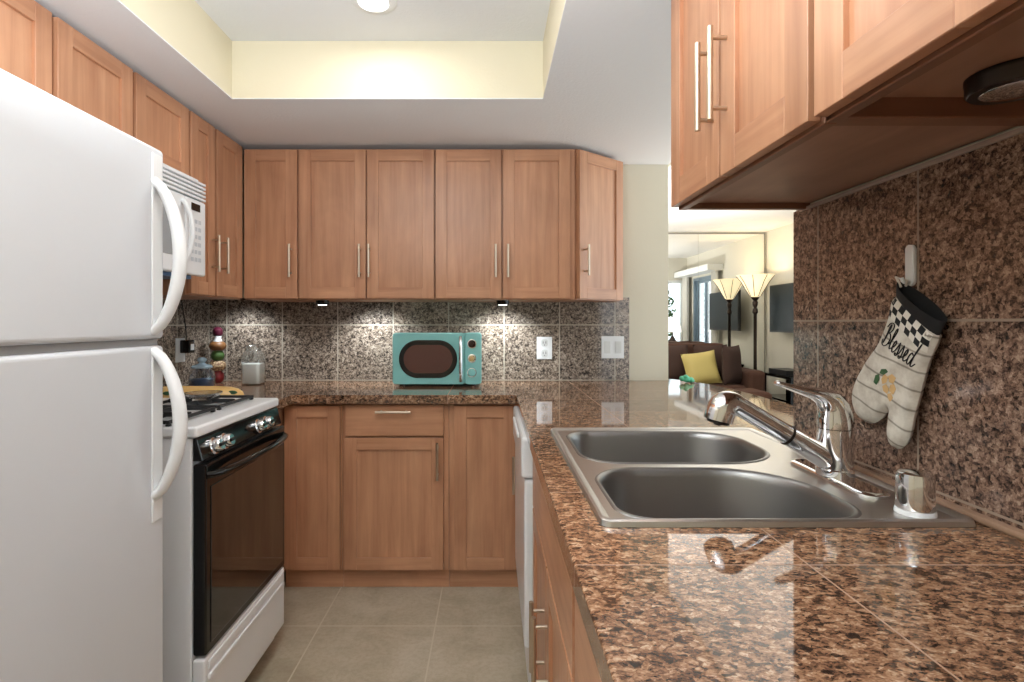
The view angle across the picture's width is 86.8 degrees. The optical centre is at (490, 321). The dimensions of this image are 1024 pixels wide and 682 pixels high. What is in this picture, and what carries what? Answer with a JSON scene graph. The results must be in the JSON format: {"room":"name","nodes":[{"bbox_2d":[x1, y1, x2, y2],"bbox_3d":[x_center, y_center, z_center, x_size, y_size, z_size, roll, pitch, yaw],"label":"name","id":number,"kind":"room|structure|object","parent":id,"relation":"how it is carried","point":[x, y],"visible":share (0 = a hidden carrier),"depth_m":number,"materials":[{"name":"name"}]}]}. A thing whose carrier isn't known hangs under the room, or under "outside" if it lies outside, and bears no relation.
{"room":"kitchen","nodes":[
{"label":"kitchen","id":0,"kind":"room"},
{"bbox_2d":[34,0,670,164],"bbox_3d":[-0.290,-0.872,0.745,2.540,0.004,4.490,0,0,0],"label":"ceiling","id":1,"kind":"structure","parent":0,"point":[607,93],"depth_m":2.16,"materials":[{"name":"white paint"}]},
{"bbox_2d":[195,0,550,40],"bbox_3d":[-0.404,-1.111,0.605,1.273,0.030,3.070,0,0,0],"label":"ceiling","id":2,"kind":"structure","parent":0,"point":[240,20],"depth_m":1.97,"materials":[{"name":"white paint"}]},
{"bbox_2d":[119,0,565,97],"bbox_3d":[-0.404,-0.985,0.605,1.273,0.222,3.070,0,0,0],"label":"ceiling recess sides","id":3,"kind":"structure","parent":2,"relation":"attached to","point":[241,69],"depth_m":2.11,"materials":[{"name":"beige paint"}]},
{"bbox_2d":[350,0,396,13],"bbox_3d":[-0.400,-1.089,1.840,0.156,0.011,0.156,0,0,0],"label":"recessed light","id":4,"kind":"object","parent":2,"relation":"in","point":[368,6],"visible":1,"depth_m":1.86,"materials":[{"name":"white glass"}]},
{"bbox_2d":[245,571,527,681],"bbox_3d":[1.270,1.230,2.850,5.860,0.060,8.900,0,0,0],"label":"floor","id":5,"kind":"structure","parent":0,"point":[327,634],"depth_m":2.06,"materials":[{"name":"tile"}]},
{"bbox_2d":[0,68,187,681],"bbox_3d":[-1.114,0.402,0.865,0.852,1.597,0.790,0,0,0],"label":"refrigerator","id":6,"kind":"object","parent":5,"relation":"on","point":[83,482],"visible":1,"depth_m":1.00,"materials":[{"name":"white metal"}]},
{"bbox_2d":[163,395,287,681],"bbox_3d":[-1.128,0.730,1.722,0.834,0.940,0.565,0,0,0],"label":"gas range","id":7,"kind":"object","parent":5,"relation":"on","point":[223,506],"visible":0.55,"depth_m":1.56,"materials":[{"name":"white metal"}]},
{"bbox_2d":[184,390,222,399],"bbox_3d":[-0.985,0.251,1.850,0.122,0.021,0.122,0,0,0],"label":"saucer","id":8,"kind":"object","parent":7,"relation":"on","point":[195,396],"visible":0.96,"depth_m":1.85,"materials":[{"name":"beige ceramic"}]},
{"bbox_2d":[163,398,277,437],"bbox_3d":[-1.165,0.295,1.722,0.760,0.031,0.565,0,0,0],"label":"cooktop","id":9,"kind":"object","parent":7,"relation":"in","point":[209,418],"depth_m":1.68,"materials":[{"name":"white metal"}]},
{"bbox_2d":[277,407,285,571],"bbox_3d":[-1.241,0.781,2.495,0.618,0.837,0.950,0,0,0],"label":"base cabinet","id":10,"kind":"object","parent":5,"relation":"on","point":[281,411],"visible":0.02,"depth_m":2.41,"materials":[{"name":"brown wood"}]},
{"bbox_2d":[184,379,1023,681],"bbox_3d":[-0.197,0.341,1.389,2.724,0.040,3.378,0,0,0],"label":"countertop","id":11,"kind":"structure","parent":10,"relation":"on","point":[656,604],"depth_m":0.67,"materials":[{"name":"stone"}]},
{"bbox_2d":[188,357,215,385],"bbox_3d":[-1.400,0.244,2.620,0.120,0.151,0.120,0,0,0],"label":"glass jar","id":12,"kind":"object","parent":11,"relation":"on","point":[201,365],"visible":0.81,"depth_m":2.59,"materials":[{"name":"blue"}]},
{"bbox_2d":[163,386,243,397],"bbox_3d":[-1.164,0.287,2.130,0.384,0.065,0.132,0,0,0],"label":"dish","id":13,"kind":"object","parent":11,"relation":"on","point":[227,390],"visible":0.4,"depth_m":2.10,"materials":[{"name":"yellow ceramic"}]},
{"bbox_2d":[209,327,226,382],"bbox_3d":[-1.445,0.172,2.860,0.086,0.295,0.086,0,0,0],"label":"bottle","id":14,"kind":"object","parent":11,"relation":"on","point":[217,344],"visible":0.98,"depth_m":2.84,"materials":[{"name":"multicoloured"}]},
{"bbox_2d":[241,344,265,384],"bbox_3d":[-1.225,0.217,2.790,0.096,0.206,0.096,0,0,0],"label":"glass canister","id":15,"kind":"object","parent":11,"relation":"on","point":[251,373],"visible":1,"depth_m":2.75,"materials":[{"name":"white"}]},
{"bbox_2d":[393,332,481,385],"bbox_3d":[-0.267,0.187,2.797,0.440,0.268,0.305,0,0,0],"label":"countertop microwave","id":16,"kind":"object","parent":11,"relation":"on","point":[418,357],"visible":1,"depth_m":2.67,"materials":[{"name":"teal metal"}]},
{"bbox_2d":[679,375,694,382],"bbox_3d":[1.038,0.299,2.860,0.082,0.043,0.040,0,0,0],"label":"glass ornament","id":17,"kind":"object","parent":11,"relation":"on","point":[685,378],"visible":1,"depth_m":2.85,"materials":[{"name":"green glass"}]},
{"bbox_2d":[550,428,975,526],"bbox_3d":[0.469,0.368,1.218,0.594,0.246,0.750,0,0,0],"label":"sink","id":18,"kind":"object","parent":11,"relation":"in","point":[628,477],"depth_m":1.14,"materials":[{"name":"silver metal"}]},
{"bbox_2d":[704,380,890,499],"bbox_3d":[0.576,0.216,1.085,0.297,0.197,0.260,0,0,0],"label":"kitchen faucet","id":19,"kind":"object","parent":11,"relation":"on","point":[829,457],"visible":1,"depth_m":1.06,"materials":[{"name":"silver metal"}]},
{"bbox_2d":[284,404,343,586],"bbox_3d":[-0.799,0.781,2.692,0.262,0.837,0.567,0,0,0],"label":"base cabinet","id":20,"kind":"object","parent":5,"relation":"on","point":[313,447],"visible":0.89,"depth_m":2.42,"materials":[{"name":"brown wood"}]},
{"bbox_2d":[343,404,449,586],"bbox_3d":[-0.428,0.781,2.673,0.476,0.837,0.605,0,0,0],"label":"base cabinet","id":21,"kind":"object","parent":5,"relation":"on","point":[396,456],"visible":0.97,"depth_m":2.42,"materials":[{"name":"brown wood"}]},
{"bbox_2d":[449,404,517,586],"bbox_3d":[-0.030,0.781,2.673,0.316,0.837,0.605,0,0,0],"label":"base cabinet","id":22,"kind":"object","parent":5,"relation":"on","point":[481,437],"visible":0.98,"depth_m":2.42,"materials":[{"name":"brown wood"}]},
{"bbox_2d":[513,406,532,681],"bbox_3d":[0.419,0.767,2.032,0.662,0.806,0.656,0,0,0],"label":"dishwasher","id":23,"kind":"object","parent":5,"relation":"on","point":[523,456],"visible":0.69,"depth_m":1.71,"materials":[{"name":"white plastic"}]},
{"bbox_2d":[529,460,574,681],"bbox_3d":[0.436,0.781,1.278,0.688,0.837,0.845,0,0,0],"label":"base cabinet","id":24,"kind":"object","parent":5,"relation":"on","point":[552,607],"visible":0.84,"depth_m":1.24,"materials":[{"name":"brown wood"}]},
{"bbox_2d":[575,597,600,681],"bbox_3d":[0.436,0.781,0.426,0.688,0.837,0.852,0,0,0],"label":"base cabinet","id":25,"kind":"object","parent":5,"relation":"on","point":[586,670],"visible":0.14,"depth_m":0.77,"materials":[{"name":"brown wood"}]},
{"bbox_2d":[668,343,764,390],"bbox_3d":[2.150,0.735,6.620,2.020,0.930,0.840,0,0,0],"label":"sofa","id":26,"kind":"object","parent":5,"relation":"on","point":[751,378],"visible":0.08,"depth_m":6.23,"materials":[{"name":"brown fabric"}]},
{"bbox_2d":[668,344,687,379],"bbox_3d":[2.200,0.500,6.600,0.440,0.450,0.214,0,0,0],"label":"throw pillow","id":27,"kind":"object","parent":26,"relation":"on","point":[676,369],"visible":0.49,"depth_m":6.52,"materials":[{"name":"brown fabric"}]},
{"bbox_2d":[680,350,721,383],"bbox_3d":[2.470,0.545,6.360,0.469,0.431,0.203,0,0,0],"label":"throw pillow","id":28,"kind":"object","parent":26,"relation":"on","point":[702,367],"visible":0.89,"depth_m":6.30,"materials":[{"name":"yellow fabric"}]},
{"bbox_2d":[693,344,726,379],"bbox_3d":[2.700,0.495,6.620,0.446,0.440,0.222,0,0,0],"label":"throw pillow","id":29,"kind":"object","parent":26,"relation":"on","point":[717,349],"visible":0.32,"depth_m":6.58,"materials":[{"name":"brown fabric"}]},
{"bbox_2d":[709,381,745,387],"bbox_3d":[2.550,0.802,6.490,0.780,0.145,0.580,0,0,0],"label":"seat cushion","id":30,"kind":"object","parent":26,"relation":"on","point":[743,384],"depth_m":6.29,"materials":[{"name":"brown fabric"}]},
{"bbox_2d":[721,345,741,384],"bbox_3d":[2.810,0.500,6.320,0.320,0.459,0.136,0,0,-32],"label":"throw pillow","id":31,"kind":"object","parent":26,"relation":"on","point":[730,355],"visible":1,"depth_m":6.25,"materials":[{"name":"brown fabric"}]},
{"bbox_2d":[730,388,771,398],"bbox_3d":[2.560,0.970,5.900,0.820,0.460,0.440,0,0,0],"label":"ottoman","id":32,"kind":"object","parent":5,"relation":"on","point":[753,391],"visible":0.14,"depth_m":5.71,"materials":[{"name":"brown fabric"}]},
{"bbox_2d":[737,274,774,369],"bbox_3d":[3.335,0.304,6.830,0.444,1.792,0.444,0,0,0],"label":"floor lamp","id":33,"kind":"object","parent":5,"relation":"on","point":[754,285],"visible":0.77,"depth_m":6.78,"materials":[{"name":"white glass"}]},
{"bbox_2d":[764,372,793,405],"bbox_3d":[3.470,0.905,6.285,0.340,0.590,0.670,0,0,0],"label":"media stand","id":34,"kind":"object","parent":5,"relation":"on","point":[788,397],"visible":0.28,"depth_m":6.22,"materials":[{"name":"black wood"}]},
{"bbox_2d":[771,394,793,403],"bbox_3d":[3.470,0.890,6.285,0.340,0.020,0.670,0,0,0],"label":"shelf","id":35,"kind":"object","parent":34,"relation":"attached to","point":[781,397],"depth_m":6.28,"materials":[{"name":"black"}]},
{"bbox_2d":[242,165,667,379],"bbox_3d":[-0.290,-0.050,3.050,2.540,2.500,0.120,0,0,0],"label":"wall","id":36,"kind":"structure","parent":0,"point":[645,187],"depth_m":2.99,"materials":[{"name":"beige paint"}]},
{"bbox_2d":[244,149,315,301],"bbox_3d":[-1.075,-0.480,2.795,0.266,0.740,0.386,0,0,0],"label":"upper cabinet","id":37,"kind":"object","parent":36,"relation":"attached to","point":[271,176],"visible":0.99,"depth_m":2.65,"materials":[{"name":"brown wood"}]},
{"bbox_2d":[299,149,439,301],"bbox_3d":[-0.608,-0.480,2.795,0.664,0.740,0.386,0,0,0],"label":"upper cabinet","id":38,"kind":"object","parent":36,"relation":"attached to","point":[367,216],"visible":0.99,"depth_m":2.65,"materials":[{"name":"brown wood"}]},
{"bbox_2d":[316,300,328,304],"bbox_3d":[-0.860,-0.097,2.760,0.066,0.024,0.066,0,0,0],"label":"puck light","id":39,"kind":"object","parent":38,"relation":"attached to","point":[318,302],"visible":1,"depth_m":2.73,"materials":[{"name":"black plastic"}]},
{"bbox_2d":[209,298,628,379],"bbox_3d":[-0.399,0.093,2.986,2.322,0.456,0.008,0,0,0],"label":"backsplash","id":40,"kind":"structure","parent":36,"relation":"attached to","point":[297,340],"depth_m":2.98,"materials":[{"name":"stone"}]},
{"bbox_2d":[435,149,574,301],"bbox_3d":[0.069,-0.480,2.795,0.686,0.740,0.386,0,0,0],"label":"upper cabinet","id":41,"kind":"object","parent":36,"relation":"attached to","point":[505,218],"visible":0.99,"depth_m":2.65,"materials":[{"name":"brown wood"}]},
{"bbox_2d":[496,300,508,304],"bbox_3d":[0.060,-0.097,2.760,0.066,0.024,0.066,0,0,0],"label":"puck light","id":42,"kind":"object","parent":41,"relation":"attached to","point":[498,302],"visible":1,"depth_m":2.73,"materials":[{"name":"black plastic"}]},
{"bbox_2d":[537,337,551,358],"bbox_3d":[0.294,0.143,2.977,0.084,0.123,0.008,0,0,0],"label":"wall outlet","id":43,"kind":"object","parent":36,"relation":"attached to","point":[544,344],"visible":1,"depth_m":2.98,"materials":[{"name":"white plastic"}]},
{"bbox_2d":[541,339,547,346],"bbox_3d":[0.294,0.115,2.975,0.036,0.040,0.004,0,0,0],"label":"socket","id":44,"kind":"object","parent":43,"relation":"attached to","point":[544,342],"depth_m":2.97,"materials":[{"name":"white plastic"}]},
{"bbox_2d":[541,350,547,356],"bbox_3d":[0.294,0.172,2.975,0.036,0.040,0.004,0,0,0],"label":"socket","id":45,"kind":"object","parent":43,"relation":"attached to","point":[544,353],"depth_m":2.97,"materials":[{"name":"white plastic"}]},
{"bbox_2d":[568,149,622,301],"bbox_3d":[0.554,-0.480,2.805,0.281,0.740,0.365,0,0,0],"label":"upper cabinet","id":46,"kind":"object","parent":36,"relation":"attached to","point":[598,178],"visible":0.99,"depth_m":2.73,"materials":[{"name":"brown wood"}]},
{"bbox_2d":[601,336,623,357],"bbox_3d":[0.670,0.139,2.978,0.124,0.122,0.008,0,0,0],"label":"switch plate","id":47,"kind":"object","parent":36,"relation":"attached to","point":[611,346],"visible":1,"depth_m":2.98,"materials":[{"name":"white plastic"}]},
{"bbox_2d":[668,232,765,371],"bbox_3d":[2.375,0.000,7.257,2.790,2.400,0.126,0,0,0],"label":"mirror","id":48,"kind":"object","parent":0,"point":[707,302],"depth_m":7.20,"materials":[{"name":"mirror"}]},
{"bbox_2d":[668,166,796,231],"bbox_3d":[2.590,-1.225,2.950,3.220,0.050,8.900,0,0,0],"label":"ceiling","id":49,"kind":"structure","parent":0,"point":[678,220],"depth_m":6.33,"materials":[{"name":"white paint"}]},
{"bbox_2d":[766,223,793,402],"bbox_3d":[3.720,0.000,5.710,0.100,2.400,3.020,0,0,0],"label":"wall","id":50,"kind":"structure","parent":0,"point":[779,241],"depth_m":6.91,"materials":[{"name":"beige paint"}]},
{"bbox_2d":[770,283,793,332],"bbox_3d":[3.575,-0.165,6.265,0.187,0.580,1.010,0,0,0],"label":"television","id":51,"kind":"object","parent":50,"relation":"attached to","point":[781,295],"visible":0.5,"depth_m":6.46,"materials":[{"name":"black plastic"}]},
{"bbox_2d":[797,126,1022,210],"bbox_3d":[0.862,-0.050,-0.040,0.120,2.500,2.920,0,0,0],"label":"wall","id":52,"kind":"structure","parent":0,"point":[1016,127],"depth_m":0.99,"materials":[{"name":"beige paint"}]},
{"bbox_2d":[671,0,1023,209],"bbox_3d":[0.609,-0.573,1.073,0.383,0.580,0.602,0,0,0],"label":"upper cabinet","id":53,"kind":"object","parent":52,"relation":"attached to","point":[746,134],"visible":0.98,"depth_m":1.01,"materials":[{"name":"brown wood"}]},
{"bbox_2d":[852,276,946,448],"bbox_3d":[0.770,0.077,1.032,0.040,0.327,0.229,0,0,0],"label":"oven mitt","id":54,"kind":"object","parent":52,"relation":"attached to","point":[892,381],"visible":1,"depth_m":1.00,"materials":[{"name":"white fabric"}]},
{"bbox_2d":[889,296,932,352],"bbox_3d":[0.761,0.002,0.984,0.011,0.105,0.102,0,0,0],"label":"print","id":55,"kind":"object","parent":54,"relation":"attached to","point":[910,328],"depth_m":0.98,"materials":[{"name":"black fabric"}]},
{"bbox_2d":[899,245,916,285],"bbox_3d":[0.782,-0.106,1.020,0.023,0.078,0.022,0,0,0],"label":"wall hook","id":56,"kind":"object","parent":52,"relation":"attached to","point":[910,250],"visible":0.95,"depth_m":1.02,"materials":[{"name":"white plastic"}]},
{"bbox_2d":[794,133,1023,529],"bbox_3d":[0.798,0.017,0.410,0.008,0.609,2.020,0,0,0],"label":"backsplash","id":57,"kind":"structure","parent":52,"relation":"attached to","point":[963,215],"depth_m":0.95,"materials":[{"name":"stone"}]},
{"bbox_2d":[799,126,1023,211],"bbox_3d":[0.791,-0.286,0.393,0.005,0.008,1.985,0,0,0],"label":"trim","id":58,"kind":"structure","parent":52,"relation":"attached to","point":[1020,130],"depth_m":0.98,"materials":[{"name":"beige wood"}]},
{"bbox_2d":[814,0,1023,122],"bbox_3d":[0.627,-0.573,0.465,0.345,0.580,0.610,0,0,0],"label":"upper cabinet","id":59,"kind":"object","parent":52,"relation":"attached to","point":[875,60],"visible":1,"depth_m":0.66,"materials":[{"name":"brown wood"}]},
{"bbox_2d":[963,57,1023,104],"bbox_3d":[0.655,-0.299,0.675,0.100,0.024,0.100,0,0,0],"label":"puck light","id":60,"kind":"object","parent":59,"relation":"attached to","point":[1003,82],"visible":1,"depth_m":0.67,"materials":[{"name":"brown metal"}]},
{"bbox_2d":[854,464,1023,540],"bbox_3d":[0.785,0.315,0.410,0.018,0.012,2.020,0,0,0],"label":"trim","id":61,"kind":"structure","parent":52,"relation":"attached to","point":[1005,528],"depth_m":0.88,"materials":[{"name":"brown tile"}]},
{"bbox_3d":[-1.610,-0.050,0.795,0.100,2.500,4.590,0,0,0],"label":"wall","id":62,"kind":"structure","parent":0,"visible":0},
{"bbox_2d":[0,0,51,94],"bbox_3d":[-1.384,-0.667,1.169,0.348,0.379,0.658,0,0,0],"label":"upper cabinet","id":63,"kind":"object","parent":62,"relation":"attached to","point":[25,25],"visible":0.54,"depth_m":1.42,"materials":[{"name":"brown wood"}]},
{"bbox_2d":[52,17,188,174],"bbox_3d":[-1.384,-0.710,1.838,0.348,0.294,0.672,0,0,0],"label":"upper cabinet","id":64,"kind":"object","parent":62,"relation":"attached to","point":[85,76],"visible":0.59,"depth_m":1.76,"materials":[{"name":"brown wood"}]},
{"bbox_2d":[163,163,205,278],"bbox_3d":[-1.313,-0.363,1.819,0.470,0.394,0.633,0,0,0],"label":"microwave","id":65,"kind":"object","parent":64,"relation":"attached to","point":[187,191],"visible":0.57,"depth_m":2.00,"materials":[{"name":"white plastic"}]},
{"bbox_2d":[175,338,184,362],"bbox_3d":[-1.549,0.140,2.695,0.006,0.120,0.080,0,0,0],"label":"wall outlet","id":66,"kind":"object","parent":62,"relation":"attached to","point":[179,357],"visible":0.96,"depth_m":2.68,"materials":[{"name":"white plastic"}]},
{"bbox_2d":[157,299,208,386],"bbox_3d":[-1.556,0.093,2.141,0.008,0.456,1.682,0,0,0],"label":"backsplash","id":67,"kind":"structure","parent":62,"relation":"attached to","point":[196,312],"depth_m":2.79,"materials":[{"name":"stone"}]},
{"bbox_2d":[180,300,193,352],"bbox_3d":[-1.520,0.023,2.710,0.050,0.264,0.050,0,0,0],"label":"power adapter","id":68,"kind":"object","parent":62,"relation":"attached to","point":[186,346],"visible":0.99,"depth_m":2.69,"materials":[{"name":"black plastic"}]},
{"bbox_2d":[163,111,241,299],"bbox_3d":[-1.365,-0.483,2.418,0.386,0.747,0.480,0,0,0],"label":"upper cabinet","id":69,"kind":"object","parent":62,"relation":"attached to","point":[215,160],"visible":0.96,"depth_m":2.39,"materials":[{"name":"brown wood"}]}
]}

